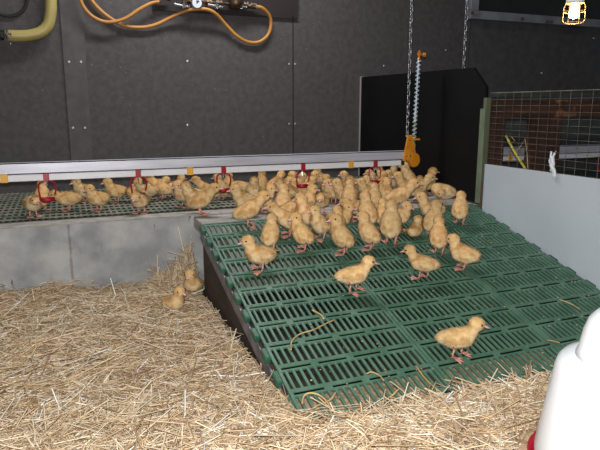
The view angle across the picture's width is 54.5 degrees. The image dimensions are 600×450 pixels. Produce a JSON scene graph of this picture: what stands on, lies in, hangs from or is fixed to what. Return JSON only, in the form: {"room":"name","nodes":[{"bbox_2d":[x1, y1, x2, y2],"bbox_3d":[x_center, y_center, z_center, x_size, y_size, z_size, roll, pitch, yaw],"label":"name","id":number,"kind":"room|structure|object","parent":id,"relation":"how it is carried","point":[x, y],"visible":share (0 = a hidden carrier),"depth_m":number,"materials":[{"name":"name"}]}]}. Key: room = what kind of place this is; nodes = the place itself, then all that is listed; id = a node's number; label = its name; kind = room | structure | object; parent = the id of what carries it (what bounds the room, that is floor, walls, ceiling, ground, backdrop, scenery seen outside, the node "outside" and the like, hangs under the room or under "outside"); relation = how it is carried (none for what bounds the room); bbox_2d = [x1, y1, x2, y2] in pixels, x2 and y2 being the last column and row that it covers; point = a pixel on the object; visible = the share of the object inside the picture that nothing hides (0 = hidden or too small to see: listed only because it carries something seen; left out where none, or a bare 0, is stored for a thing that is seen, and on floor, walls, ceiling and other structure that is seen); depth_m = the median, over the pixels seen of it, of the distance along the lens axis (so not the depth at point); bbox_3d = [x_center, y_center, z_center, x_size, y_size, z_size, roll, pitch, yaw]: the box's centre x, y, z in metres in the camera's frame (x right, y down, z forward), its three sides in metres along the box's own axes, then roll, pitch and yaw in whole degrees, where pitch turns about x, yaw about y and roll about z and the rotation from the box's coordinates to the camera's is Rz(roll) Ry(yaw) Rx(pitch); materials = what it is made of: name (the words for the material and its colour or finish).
{"room":"farm building","nodes":[
{"label":"farm building","id":0,"kind":"room"},
{"bbox_2d":[0,0,599,199],"bbox_3d":[-0.035,-1.244,4.196,7.200,2.600,0.130,-5,12,-22],"label":"wall","id":1,"kind":"structure","parent":0,"point":[185,85],"depth_m":4.02,"materials":[{"name":"black"}]},
{"bbox_2d":[0,0,28,17],"bbox_3d":[-1.721,-1.284,3.425,0.240,0.120,0.020,-5,12,-22],"label":"cable","id":2,"kind":"object","parent":1,"relation":"attached to","point":[25,6],"visible":1,"depth_m":3.45,"materials":[{"name":"black plastic"}]},
{"bbox_2d":[0,0,56,44],"bbox_3d":[-1.652,-1.307,3.401,0.465,0.492,0.080,-5,12,-22],"label":"pipe","id":3,"kind":"object","parent":1,"relation":"attached to","point":[48,23],"visible":1,"depth_m":3.44,"materials":[{"name":"yellow plastic"}]},
{"bbox_2d":[152,0,297,18],"bbox_3d":[-0.463,-1.570,3.835,1.003,0.339,0.114,-5,12,-22],"label":"panel","id":4,"kind":"object","parent":1,"relation":"attached to","point":[286,9],"visible":1,"depth_m":3.89,"materials":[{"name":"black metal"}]},
{"bbox_2d":[79,0,160,23],"bbox_3d":[-1.121,-1.347,3.607,0.508,0.201,0.023,-5,12,-22],"label":"hose","id":5,"kind":"object","parent":4,"relation":"attached to","point":[148,4],"visible":1,"depth_m":3.61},
{"bbox_2d":[89,0,272,44],"bbox_3d":[-0.747,-1.344,3.769,1.226,0.296,0.081,-5,12,-22],"label":"hose","id":6,"kind":"object","parent":4,"relation":"hanging from","point":[93,2],"visible":1,"depth_m":3.76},
{"bbox_2d":[0,169,599,296],"bbox_3d":[0.246,-0.024,3.731,7.200,0.393,1.402,-5,12,-22],"label":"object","id":7,"kind":"structure","parent":1,"relation":"attached to","point":[115,243],"depth_m":2.80,"materials":[{"name":"concrete"}]},
{"bbox_2d":[21,195,42,217],"bbox_3d":[-1.286,-0.096,2.808,0.093,0.116,0.182,-9,15,-39],"label":"duckling","id":8,"kind":"object","parent":7,"relation":"on","point":[31,203],"visible":0.92,"depth_m":2.78,"materials":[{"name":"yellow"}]},
{"bbox_2d":[33,181,51,210],"bbox_3d":[-1.319,-0.152,2.974,0.104,0.162,0.105,7,13,30],"label":"duckling","id":9,"kind":"object","parent":7,"relation":"on","point":[44,190],"visible":0.49,"depth_m":2.97,"materials":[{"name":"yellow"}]},
{"bbox_2d":[47,190,83,211],"bbox_3d":[-1.196,-0.128,2.968,0.182,0.116,0.093,-6,13,-27],"label":"duckling","id":10,"kind":"object","parent":7,"relation":"on","point":[69,199],"visible":0.98,"depth_m":2.94,"materials":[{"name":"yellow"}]},
{"bbox_2d":[69,179,86,202],"bbox_3d":[-1.211,-0.199,3.247,0.096,0.144,0.160,7,13,29],"label":"duckling","id":11,"kind":"object","parent":7,"relation":"on","point":[78,187],"visible":0.49,"depth_m":3.20,"materials":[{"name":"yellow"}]},
{"bbox_2d":[82,184,110,211],"bbox_3d":[-1.036,-0.143,2.970,0.096,0.144,0.160,7,13,31],"label":"duckling","id":12,"kind":"object","parent":7,"relation":"on","point":[94,197],"visible":1,"depth_m":2.94,"materials":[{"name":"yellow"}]},
{"bbox_2d":[100,178,125,202],"bbox_3d":[-1.031,-0.197,3.241,0.096,0.144,0.160,10,15,42],"label":"duckling","id":13,"kind":"object","parent":7,"relation":"on","point":[113,190],"visible":0.96,"depth_m":3.21,"materials":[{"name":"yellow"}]},
{"bbox_2d":[125,177,142,196],"bbox_3d":[-0.930,-0.201,3.276,0.091,0.137,0.152,2,12,11],"label":"duckling","id":14,"kind":"object","parent":7,"relation":"on","point":[128,190],"visible":0.32,"depth_m":3.23,"materials":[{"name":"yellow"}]},
{"bbox_2d":[130,192,150,213],"bbox_3d":[-0.798,-0.115,2.896,0.096,0.120,0.187,1,11,4],"label":"duckling","id":15,"kind":"object","parent":7,"relation":"on","point":[139,200],"visible":1,"depth_m":2.87,"materials":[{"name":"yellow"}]},
{"bbox_2d":[132,179,159,196],"bbox_3d":[-0.860,-0.195,3.248,0.167,0.136,0.086,-9,14,-38],"label":"duckling","id":16,"kind":"object","parent":7,"relation":"on","point":[151,190],"visible":0.81,"depth_m":3.22,"materials":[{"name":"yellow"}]},
{"bbox_2d":[144,176,173,199],"bbox_3d":[-0.813,-0.223,3.348,0.181,0.152,0.094,1,11,3],"label":"duckling","id":17,"kind":"object","parent":7,"relation":"on","point":[164,188],"visible":0.78,"depth_m":3.32,"materials":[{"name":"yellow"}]},
{"bbox_2d":[167,175,185,197],"bbox_3d":[-0.735,-0.231,3.429,0.086,0.136,0.167,10,15,40],"label":"duckling","id":18,"kind":"object","parent":7,"relation":"on","point":[180,178],"visible":0.4,"depth_m":3.43,"materials":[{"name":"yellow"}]},
{"bbox_2d":[171,181,186,207],"bbox_3d":[-0.620,-0.166,3.086,0.096,0.144,0.160,6,13,29],"label":"duckling","id":19,"kind":"object","parent":7,"relation":"on","point":[178,195],"visible":0.46,"depth_m":3.04,"materials":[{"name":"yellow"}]},
{"bbox_2d":[179,180,201,208],"bbox_3d":[-0.562,-0.163,3.052,0.101,0.152,0.168,9,15,39],"label":"duckling","id":20,"kind":"object","parent":7,"relation":"on","point":[188,191],"visible":0.62,"depth_m":3.01,"materials":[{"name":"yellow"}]},
{"bbox_2d":[186,183,222,215],"bbox_3d":[-0.470,-0.130,2.866,0.190,0.160,0.099,1,11,4],"label":"duckling","id":21,"kind":"object","parent":7,"relation":"on","point":[203,198],"visible":1,"depth_m":2.84,"materials":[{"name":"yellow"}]},
{"bbox_2d":[189,176,220,197],"bbox_3d":[-0.527,-0.200,3.234,0.182,0.152,0.094,1,11,7],"label":"duckling","id":22,"kind":"object","parent":7,"relation":"on","point":[201,185],"visible":0.54,"depth_m":3.21,"materials":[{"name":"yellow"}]},
{"bbox_2d":[211,173,229,200],"bbox_3d":[-0.445,-0.220,3.331,0.099,0.154,0.099,-7,14,-32],"label":"duckling","id":23,"kind":"object","parent":7,"relation":"on","point":[221,182],"visible":0.57,"depth_m":3.31,"materials":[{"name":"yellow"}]},
{"bbox_2d":[224,178,248,191],"bbox_3d":[-0.360,-0.211,3.365,0.191,0.122,0.098,-2,12,-9],"label":"duckling","id":24,"kind":"object","parent":7,"relation":"on","point":[241,184],"visible":0.42,"depth_m":3.33,"materials":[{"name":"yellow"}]},
{"bbox_2d":[226,184,256,206],"bbox_3d":[-0.273,-0.127,2.860,0.173,0.156,0.104,-3,12,-15],"label":"duckling","id":25,"kind":"object","parent":7,"relation":"on","point":[240,197],"visible":0.61,"depth_m":2.83,"materials":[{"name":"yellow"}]},
{"bbox_2d":[245,176,259,194],"bbox_3d":[-0.261,-0.192,3.171,0.104,0.162,0.105,4,12,18],"label":"duckling","id":26,"kind":"object","parent":7,"relation":"on","point":[253,187],"visible":0.67,"depth_m":3.13,"materials":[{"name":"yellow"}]},
{"bbox_2d":[257,171,267,190],"bbox_3d":[-0.230,-0.249,3.451,0.105,0.162,0.104,-9,15,-38],"label":"duckling","id":27,"kind":"object","parent":7,"relation":"on","point":[263,181],"visible":0.5,"depth_m":3.44,"materials":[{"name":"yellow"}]},
{"bbox_2d":[254,184,277,212],"bbox_3d":[-0.182,-0.140,2.955,0.160,0.144,0.096,4,12,18],"label":"duckling","id":28,"kind":"object","parent":7,"relation":"on","point":[270,188],"visible":0.38,"depth_m":2.92,"materials":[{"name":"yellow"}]},
{"bbox_2d":[265,170,285,195],"bbox_3d":[-0.141,-0.249,3.478,0.094,0.152,0.182,10,15,39],"label":"duckling","id":29,"kind":"object","parent":7,"relation":"on","point":[281,174],"visible":0.44,"depth_m":3.48,"materials":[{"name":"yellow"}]},
{"bbox_2d":[274,183,290,206],"bbox_3d":[-0.083,-0.118,2.804,0.105,0.162,0.104,-8,14,-36],"label":"duckling","id":30,"kind":"object","parent":7,"relation":"on","point":[283,196],"visible":0.55,"depth_m":2.79,"materials":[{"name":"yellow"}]},
{"bbox_2d":[271,177,298,197],"bbox_3d":[-0.079,-0.195,3.229,0.160,0.144,0.096,-3,12,-15],"label":"duckling","id":31,"kind":"object","parent":7,"relation":"on","point":[292,190],"visible":0.55,"depth_m":3.20,"materials":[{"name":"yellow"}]},
{"bbox_2d":[283,170,297,183],"bbox_3d":[-0.082,-0.260,3.552,0.160,0.144,0.096,-8,14,-34],"label":"duckling","id":32,"kind":"object","parent":7,"relation":"on","point":[292,174],"visible":0.34,"depth_m":3.54,"materials":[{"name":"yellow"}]},
{"bbox_2d":[286,178,306,193],"bbox_3d":[0.007,-0.202,3.285,0.167,0.136,0.086,-1,11,-5],"label":"duckling","id":33,"kind":"object","parent":7,"relation":"on","point":[292,181],"visible":0.3,"depth_m":3.26,"materials":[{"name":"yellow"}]},
{"bbox_2d":[285,172,307,185],"bbox_3d":[-0.023,-0.248,3.494,0.160,0.144,0.096,1,11,6],"label":"duckling","id":34,"kind":"object","parent":7,"relation":"on","point":[301,178],"visible":0.3,"depth_m":3.46,"materials":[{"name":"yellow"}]},
{"bbox_2d":[315,192,330,213],"bbox_3d":[0.105,-0.114,2.898,0.093,0.116,0.182,1,11,7],"label":"duckling","id":35,"kind":"object","parent":7,"relation":"on","point":[323,200],"visible":0.8,"depth_m":2.86,"materials":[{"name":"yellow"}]},
{"bbox_2d":[322,178,336,203],"bbox_3d":[0.180,-0.189,3.198,0.096,0.144,0.160,11,16,43],"label":"duckling","id":36,"kind":"object","parent":7,"relation":"on","point":[328,189],"visible":0.59,"depth_m":3.16,"materials":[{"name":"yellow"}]},
{"bbox_2d":[330,178,358,206],"bbox_3d":[0.238,-0.177,3.109,0.173,0.156,0.104,-4,12,-20],"label":"duckling","id":37,"kind":"object","parent":7,"relation":"on","point":[336,183],"visible":0.45,"depth_m":3.07,"materials":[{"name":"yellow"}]},
{"bbox_2d":[338,170,357,188],"bbox_3d":[0.309,-0.265,3.578,0.160,0.144,0.096,-2,12,-9],"label":"duckling","id":38,"kind":"object","parent":7,"relation":"on","point":[344,173],"visible":0.28,"depth_m":3.55,"materials":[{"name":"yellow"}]},
{"bbox_2d":[341,180,357,199],"bbox_3d":[0.252,-0.152,2.974,0.105,0.162,0.104,-8,14,-35],"label":"duckling","id":39,"kind":"object","parent":7,"relation":"on","point":[349,191],"visible":0.64,"depth_m":2.96,"materials":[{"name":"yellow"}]},
{"bbox_2d":[355,177,369,193],"bbox_3d":[0.375,-0.194,3.223,0.160,0.144,0.096,-4,12,-17],"label":"duckling","id":40,"kind":"object","parent":7,"relation":"on","point":[361,182],"visible":0.41,"depth_m":3.19,"materials":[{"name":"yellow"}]},
{"bbox_2d":[379,177,392,197],"bbox_3d":[0.454,-0.184,3.131,0.104,0.162,0.105,7,14,33],"label":"duckling","id":41,"kind":"object","parent":7,"relation":"on","point":[385,187],"visible":0.53,"depth_m":3.08,"materials":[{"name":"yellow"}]},
{"bbox_2d":[386,169,396,188],"bbox_3d":[0.581,-0.281,3.656,0.160,0.144,0.096,-11,16,-44],"label":"duckling","id":42,"kind":"object","parent":7,"relation":"on","point":[393,183],"visible":0.34,"depth_m":3.61,"materials":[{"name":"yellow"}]},
{"bbox_2d":[391,171,408,187],"bbox_3d":[0.616,-0.236,3.394,0.176,0.159,0.106,-1,11,-4],"label":"duckling","id":43,"kind":"object","parent":7,"relation":"on","point":[398,176],"visible":0.45,"depth_m":3.37,"materials":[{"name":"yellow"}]},
{"bbox_2d":[398,162,416,179],"bbox_3d":[0.681,-0.301,3.627,0.125,0.194,0.126,-1,11,-5],"label":"duckling","id":44,"kind":"object","parent":7,"relation":"on","point":[406,170],"visible":0.41,"depth_m":3.61,"materials":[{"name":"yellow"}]},
{"bbox_2d":[358,67,488,201],"bbox_3d":[0.728,-0.618,3.792,0.026,0.744,1.424,-5,12,-22],"label":"partition panel","id":45,"kind":"object","parent":7,"relation":"on","point":[450,101],"visible":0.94,"depth_m":3.56,"materials":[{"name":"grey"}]},
{"bbox_2d":[411,173,436,200],"bbox_3d":[0.677,-0.213,3.278,0.190,0.160,0.099,2,12,10],"label":"duckling","id":46,"kind":"object","parent":7,"relation":"on","point":[429,178],"visible":0.52,"depth_m":3.25,"materials":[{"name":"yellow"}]},
{"bbox_2d":[423,167,439,194],"bbox_3d":[0.774,-0.270,3.536,0.110,0.170,0.110,11,15,42],"label":"duckling","id":47,"kind":"object","parent":7,"relation":"on","point":[433,170],"visible":0.42,"depth_m":3.51,"materials":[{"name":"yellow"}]},
{"bbox_2d":[431,183,456,204],"bbox_3d":[0.776,-0.172,3.167,0.146,0.123,0.120,-7,13,-30],"label":"duckling","id":48,"kind":"object","parent":7,"relation":"on","point":[442,191],"visible":1,"depth_m":3.13,"materials":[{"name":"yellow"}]},
{"bbox_2d":[467,0,599,27],"bbox_3d":[2.332,-2.081,4.913,2.159,0.763,0.060,-5,12,-22],"label":"window","id":49,"kind":"structure","parent":1,"relation":"in","point":[546,12],"depth_m":4.81,"materials":[{"name":"glass"}]},
{"bbox_2d":[488,92,599,139],"bbox_3d":[1.801,-0.923,4.934,2.100,0.400,0.048,-5,12,-22],"label":"wall boarding","id":50,"kind":"structure","parent":1,"relation":"attached to","point":[585,127],"depth_m":5.10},
{"bbox_2d":[201,272,585,394],"bbox_3d":[0.978,0.551,1.999,7.200,0.050,5.700,-5,12,-22],"label":"floor","id":51,"kind":"structure","parent":0,"point":[326,287],"depth_m":2.40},
{"bbox_2d":[0,227,565,449],"bbox_3d":[-0.211,0.413,1.691,3.390,0.333,2.680,-5,12,-22],"label":"bedding","id":52,"kind":"object","parent":51,"relation":"on","point":[104,367],"visible":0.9,"depth_m":1.75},
{"bbox_2d":[160,286,185,310],"bbox_3d":[-0.546,0.319,2.526,0.153,0.130,0.099,9,14,37],"label":"duckling","id":53,"kind":"object","parent":52,"relation":"on","point":[176,300],"visible":0.94,"depth_m":2.49,"materials":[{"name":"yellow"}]},
{"bbox_2d":[183,269,203,291],"bbox_3d":[-0.497,0.257,2.701,0.099,0.130,0.153,2,12,9],"label":"duckling","id":54,"kind":"object","parent":52,"relation":"on","point":[193,283],"visible":0.98,"depth_m":2.66,"materials":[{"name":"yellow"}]},
{"bbox_2d":[527,308,599,449],"bbox_3d":[0.746,0.391,1.327,0.402,0.417,0.402,-5,12,-22],"label":"poultry drinker","id":55,"kind":"object","parent":52,"relation":"on","point":[569,419],"visible":1,"depth_m":1.28,"materials":[{"name":"white plastic"}]},
{"bbox_2d":[527,430,536,449],"bbox_3d":[0.746,0.578,1.365,0.402,0.035,0.402,-5,12,-22],"label":"tray","id":56,"kind":"object","parent":55,"relation":"on","point":[530,446],"depth_m":1.46,"materials":[{"name":"red plastic"}]},
{"bbox_2d":[199,204,599,430],"bbox_3d":[0.499,0.273,2.406,1.554,0.441,1.338,-5,12,-22],"label":"ramp","id":57,"kind":"object","parent":51,"relation":"on","point":[512,321],"visible":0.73,"depth_m":2.25,"materials":[{"name":"green plastic"}]},
{"bbox_2d":[232,190,273,229],"bbox_3d":[-0.219,-0.071,2.683,0.200,0.178,0.104,-1,11,-6],"label":"duckling","id":58,"kind":"object","parent":57,"relation":"on","point":[249,209],"visible":1,"depth_m":2.66,"materials":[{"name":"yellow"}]},
{"bbox_2d":[237,234,276,275],"bbox_3d":[-0.167,0.114,2.332,0.170,0.162,0.102,-5,12,-23],"label":"duckling","id":59,"kind":"object","parent":57,"relation":"on","point":[262,254],"visible":1,"depth_m":2.30,"materials":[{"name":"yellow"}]},
{"bbox_2d":[259,213,280,250],"bbox_3d":[-0.128,0.034,2.488,0.105,0.168,0.104,-7,14,-32],"label":"duckling","id":60,"kind":"object","parent":57,"relation":"on","point":[270,232],"visible":0.98,"depth_m":2.47,"materials":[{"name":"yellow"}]},
{"bbox_2d":[263,202,302,238],"bbox_3d":[-0.073,-0.027,2.638,0.190,0.167,0.099,-1,11,-5],"label":"duckling","id":61,"kind":"object","parent":57,"relation":"on","point":[273,207],"visible":0.59,"depth_m":2.60,"materials":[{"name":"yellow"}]},
{"bbox_2d":[279,192,307,212],"bbox_3d":[-0.041,-0.072,2.744,0.182,0.161,0.094,-5,12,-22],"label":"duckling","id":62,"kind":"object","parent":57,"relation":"on","point":[290,206],"visible":0.43,"depth_m":2.72,"materials":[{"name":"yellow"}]},
{"bbox_2d":[287,212,314,252],"bbox_3d":[0.009,0.029,2.524,0.121,0.176,0.099,3,12,16],"label":"duckling","id":63,"kind":"object","parent":57,"relation":"on","point":[300,231],"visible":1,"depth_m":2.50,"materials":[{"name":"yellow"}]},
{"bbox_2d":[292,194,311,229],"bbox_3d":[0.030,-0.056,2.702,0.128,0.188,0.104,-7,13,-31],"label":"duckling","id":64,"kind":"object","parent":57,"relation":"on","point":[302,207],"visible":0.64,"depth_m":2.66,"materials":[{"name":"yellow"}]},
{"bbox_2d":[290,320,333,349],"bbox_3d":[0.033,0.373,2.006,0.038,0.037,0.243,9,15,38],"label":"stem","id":65,"kind":"object","parent":57,"relation":"on","point":[331,320],"visible":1,"depth_m":2.00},
{"bbox_2d":[305,184,320,205],"bbox_3d":[0.030,-0.117,2.844,0.105,0.171,0.104,10,15,40],"label":"duckling","id":66,"kind":"object","parent":57,"relation":"on","point":[311,190],"visible":0.48,"depth_m":2.81,"materials":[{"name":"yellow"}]},
{"bbox_2d":[307,204,328,242],"bbox_3d":[0.090,-0.011,2.641,0.105,0.171,0.104,2,12,12],"label":"duckling","id":67,"kind":"object","parent":57,"relation":"on","point":[318,222],"visible":0.98,"depth_m":2.61,"materials":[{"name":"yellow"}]},
{"bbox_2d":[329,205,346,239],"bbox_3d":[0.169,-0.005,2.637,0.105,0.168,0.104,-10,15,-41],"label":"duckling","id":68,"kind":"object","parent":57,"relation":"on","point":[336,209],"visible":0.32,"depth_m":2.63,"materials":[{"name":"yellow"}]},
{"bbox_2d":[326,213,355,255],"bbox_3d":[0.182,0.040,2.528,0.130,0.188,0.105,7,13,30],"label":"duckling","id":69,"kind":"object","parent":57,"relation":"on","point":[341,235],"visible":1,"depth_m":2.50,"materials":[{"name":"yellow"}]},
{"bbox_2d":[326,202,356,224],"bbox_3d":[0.192,-0.035,2.724,0.168,0.161,0.101,7,13,30],"label":"duckling","id":70,"kind":"object","parent":57,"relation":"on","point":[348,207],"visible":0.45,"depth_m":2.68,"materials":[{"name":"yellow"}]},
{"bbox_2d":[337,197,359,222],"bbox_3d":[0.272,-0.079,2.869,0.182,0.122,0.093,0,11,2],"label":"duckling","id":71,"kind":"object","parent":57,"relation":"on","point":[342,201],"visible":0.34,"depth_m":2.85,"materials":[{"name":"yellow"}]},
{"bbox_2d":[333,254,378,296],"bbox_3d":[0.216,0.193,2.262,0.184,0.160,0.094,-1,11,-7],"label":"duckling","id":72,"kind":"object","parent":57,"relation":"on","point":[357,274],"visible":1,"depth_m":2.24,"materials":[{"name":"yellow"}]},
{"bbox_2d":[353,211,380,251],"bbox_3d":[0.309,0.026,2.593,0.113,0.182,0.113,-4,12,-19],"label":"duckling","id":73,"kind":"object","parent":57,"relation":"on","point":[369,233],"visible":1,"depth_m":2.57,"materials":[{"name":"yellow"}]},
{"bbox_2d":[357,191,378,223],"bbox_3d":[0.327,-0.067,2.779,0.117,0.188,0.117,4,12,21],"label":"duckling","id":74,"kind":"object","parent":57,"relation":"on","point":[366,204],"visible":0.78,"depth_m":2.76,"materials":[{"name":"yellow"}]},
{"bbox_2d":[369,183,381,209],"bbox_3d":[0.378,-0.131,2.945,0.105,0.168,0.104,-10,15,-42],"label":"duckling","id":75,"kind":"object","parent":57,"relation":"on","point":[375,192],"visible":0.45,"depth_m":2.93,"materials":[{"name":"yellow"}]},
{"bbox_2d":[376,197,387,228],"bbox_3d":[0.399,-0.049,2.790,0.099,0.160,0.099,-10,15,-41],"label":"duckling","id":76,"kind":"object","parent":57,"relation":"on","point":[382,201],"visible":0.47,"depth_m":2.78,"materials":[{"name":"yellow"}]},
{"bbox_2d":[379,200,401,245],"bbox_3d":[0.415,-0.008,2.657,0.131,0.210,0.131,-8,14,-35],"label":"duckling","id":77,"kind":"object","parent":57,"relation":"on","point":[390,225],"visible":1,"depth_m":2.64,"materials":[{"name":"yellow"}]},
{"bbox_2d":[384,178,422,207],"bbox_3d":[0.531,-0.152,3.013,0.209,0.187,0.109,1,11,5],"label":"duckling","id":78,"kind":"object","parent":57,"relation":"on","point":[401,194],"visible":0.84,"depth_m":2.98,"materials":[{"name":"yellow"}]},
{"bbox_2d":[398,200,413,233],"bbox_3d":[0.484,-0.044,2.809,0.101,0.160,0.168,-11,16,-42],"label":"duckling","id":79,"kind":"object","parent":57,"relation":"on","point":[404,211],"visible":0.55,"depth_m":2.76,"materials":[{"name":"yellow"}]},
{"bbox_2d":[218,220,596,398],"bbox_3d":[0.494,0.228,2.407,1.479,0.350,1.248,-5,12,-22],"label":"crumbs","id":80,"kind":"object","parent":57,"relation":"on","point":[493,220],"visible":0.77,"depth_m":2.32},
{"bbox_2d":[406,215,423,237],"bbox_3d":[0.549,0.009,2.768,0.084,0.110,0.130,7,13,31],"label":"duckling","id":81,"kind":"object","parent":57,"relation":"on","point":[415,229],"visible":1,"depth_m":2.75,"materials":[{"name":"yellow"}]},
{"bbox_2d":[400,245,441,279],"bbox_3d":[0.501,0.153,2.410,0.176,0.144,0.090,3,12,16],"label":"duckling","id":82,"kind":"object","parent":57,"relation":"on","point":[420,262],"visible":1,"depth_m":2.39,"materials":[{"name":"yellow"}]},
{"bbox_2d":[413,191,445,215],"bbox_3d":[0.652,-0.087,2.925,0.176,0.165,0.106,0,11,-2],"label":"duckling","id":83,"kind":"object","parent":57,"relation":"on","point":[424,203],"visible":0.53,"depth_m":2.90,"materials":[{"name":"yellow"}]},
{"bbox_2d":[422,199,443,235],"bbox_3d":[0.633,-0.028,2.779,0.115,0.186,0.115,0,11,-2],"label":"duckling","id":84,"kind":"object","parent":57,"relation":"on","point":[436,205],"visible":0.63,"depth_m":2.76,"materials":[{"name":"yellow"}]},
{"bbox_2d":[429,215,447,255],"bbox_3d":[0.627,0.048,2.627,0.110,0.177,0.110,-8,14,-36],"label":"duckling","id":85,"kind":"object","parent":57,"relation":"on","point":[438,232],"visible":0.98,"depth_m":2.61,"materials":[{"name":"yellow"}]},
{"bbox_2d":[451,191,468,225],"bbox_3d":[0.809,-0.086,2.943,0.110,0.176,0.110,-6,13,-27],"label":"duckling","id":86,"kind":"object","parent":57,"relation":"on","point":[459,210],"visible":1,"depth_m":2.92,"materials":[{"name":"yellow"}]},
{"bbox_2d":[433,315,489,363],"bbox_3d":[0.540,0.378,1.956,0.184,0.159,0.094,1,11,7],"label":"duckling","id":87,"kind":"object","parent":57,"relation":"on","point":[454,338],"visible":1,"depth_m":1.93,"materials":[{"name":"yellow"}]},
{"bbox_2d":[443,233,480,270],"bbox_3d":[0.703,0.117,2.519,0.173,0.160,0.104,6,13,26],"label":"duckling","id":88,"kind":"object","parent":57,"relation":"on","point":[465,254],"visible":1,"depth_m":2.50,"materials":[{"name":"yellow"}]},
{"bbox_2d":[475,98,490,207],"bbox_3d":[0.992,-0.207,3.195,0.032,0.962,0.043,-5,12,-22],"label":"post","id":89,"kind":"object","parent":51,"relation":"on","point":[484,124],"visible":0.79,"depth_m":3.14,"materials":[{"name":"metal"}]},
{"bbox_2d":[488,89,599,178],"bbox_3d":[1.369,-0.308,2.213,0.044,0.430,1.990,-5,12,-22],"label":"wire mesh fence","id":90,"kind":"object","parent":89,"relation":"attached to","point":[593,90],"depth_m":2.72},
{"bbox_2d":[505,135,527,168],"bbox_3d":[1.126,-0.331,2.980,0.018,0.245,0.244,-5,12,-22],"label":"leaning stick","id":91,"kind":"object","parent":90,"relation":"attached to","point":[508,140],"visible":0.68,"depth_m":2.99,"materials":[{"name":"wood"}]},
{"bbox_2d":[482,164,599,294],"bbox_3d":[1.378,0.152,2.303,0.012,0.610,1.998,-5,12,-22],"label":"partition panel","id":92,"kind":"object","parent":51,"relation":"on","point":[560,215],"visible":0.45,"depth_m":2.73,"materials":[{"name":"plastic"}]},
{"bbox_2d":[487,99,599,172],"bbox_3d":[1.979,-0.342,3.880,2.030,0.957,0.115,-5,12,-22],"label":"frame","id":93,"kind":"object","parent":51,"relation":"on","point":[586,105],"visible":0.34,"depth_m":3.58,"materials":[{"name":"wood"}]},
{"bbox_3d":[0.978,-2.052,1.475,7.200,0.060,5.700,-5,12,-22],"label":"ceiling","id":94,"kind":"structure","parent":0,"visible":0},
{"bbox_2d":[406,0,412,136],"bbox_3d":[0.631,-1.437,3.249,0.017,1.875,0.016,1,11,3],"label":"chain","id":95,"kind":"object","parent":94,"relation":"hanging from","point":[411,0],"visible":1,"depth_m":3.35,"materials":[{"name":"silver metal"}]},
{"bbox_2d":[0,150,404,182],"bbox_3d":[-0.712,-0.291,2.934,2.878,0.089,0.062,-5,12,-22],"label":"drinker line","id":96,"kind":"object","parent":95,"relation":"attached to","point":[12,171],"visible":0.98,"depth_m":2.97,"materials":[{"name":"metal"}]},
{"bbox_2d":[38,173,56,201],"bbox_3d":[-1.198,-0.177,2.748,0.066,0.138,0.068,5,13,25],"label":"cup","id":97,"kind":"object","parent":96,"relation":"hanging from","point":[45,175],"visible":0.94,"depth_m":2.74,"materials":[{"name":"red plastic"}]},
{"bbox_2d":[39,197,54,201],"bbox_3d":[-1.198,-0.119,2.759,0.071,0.020,0.061,-5,12,-22],"label":"cup","id":98,"kind":"object","parent":97,"relation":"on","point":[44,199],"depth_m":2.74,"materials":[{"name":"red plastic"}]},
{"bbox_2d":[130,169,146,193],"bbox_3d":[-0.808,-0.208,2.902,0.066,0.138,0.068,5,13,25],"label":"cup","id":99,"kind":"object","parent":96,"relation":"hanging from","point":[137,171],"visible":0.73,"depth_m":2.89,"materials":[{"name":"red plastic"}]},
{"bbox_2d":[216,166,230,192],"bbox_3d":[-0.405,-0.240,3.062,0.066,0.138,0.068,5,13,25],"label":"cup","id":100,"kind":"object","parent":96,"relation":"hanging from","point":[223,168],"visible":0.84,"depth_m":3.05,"materials":[{"name":"red plastic"}]},
{"bbox_2d":[296,163,309,187],"bbox_3d":[0.012,-0.273,3.227,0.066,0.138,0.068,5,13,25],"label":"cup","id":101,"kind":"object","parent":96,"relation":"hanging from","point":[303,165],"visible":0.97,"depth_m":3.21,"materials":[{"name":"red plastic"}]},
{"bbox_2d":[368,160,380,183],"bbox_3d":[0.433,-0.307,3.393,0.066,0.138,0.068,5,13,25],"label":"cup","id":102,"kind":"object","parent":96,"relation":"hanging from","point":[375,164],"visible":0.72,"depth_m":3.38,"materials":[{"name":"red plastic"}]},
{"bbox_2d":[402,135,419,166],"bbox_3d":[0.658,-0.438,3.459,0.135,0.193,0.064,-5,12,-22],"label":"bracket","id":103,"kind":"object","parent":95,"relation":"hanging from","point":[410,155],"visible":1,"depth_m":3.43,"materials":[{"name":"orange plastic"}]},
{"bbox_2d":[412,50,425,143],"bbox_3d":[0.697,-0.749,3.425,0.068,0.536,0.029,-4,12,-18],"label":"spring","id":104,"kind":"object","parent":95,"relation":"attached to","point":[419,52],"visible":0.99,"depth_m":3.41,"materials":[{"name":"silver metal"}]},
{"bbox_2d":[462,0,467,67],"bbox_3d":[0.985,-1.425,3.408,0.017,1.961,0.016,1,11,3],"label":"chain","id":105,"kind":"object","parent":94,"relation":"hanging from","point":[466,0],"visible":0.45,"depth_m":3.46,"materials":[{"name":"silver metal"}]},
{"bbox_2d":[503,144,599,160],"bbox_3d":[2.219,-0.525,4.095,2.800,0.089,0.062,-5,12,-22],"label":"drinker line","id":106,"kind":"object","parent":105,"relation":"hanging from","point":[593,151],"visible":0.41,"depth_m":3.92,"materials":[{"name":"metal"}]},
{"bbox_2d":[562,0,585,23],"bbox_3d":[1.112,-1.484,2.236,0.086,1.351,0.086,-5,12,-22],"label":"lamp","id":107,"kind":"object","parent":94,"relation":"hanging from","point":[574,12],"visible":1,"depth_m":2.34,"materials":[{"name":"white"}]},
{"bbox_2d":[566,0,584,4],"bbox_3d":[1.112,-0.940,2.345,0.069,0.088,0.069,-5,12,-22],"label":"socket","id":108,"kind":"object","parent":107,"relation":"attached to","point":[568,2],"depth_m":2.34,"materials":[{"name":"white plastic"}]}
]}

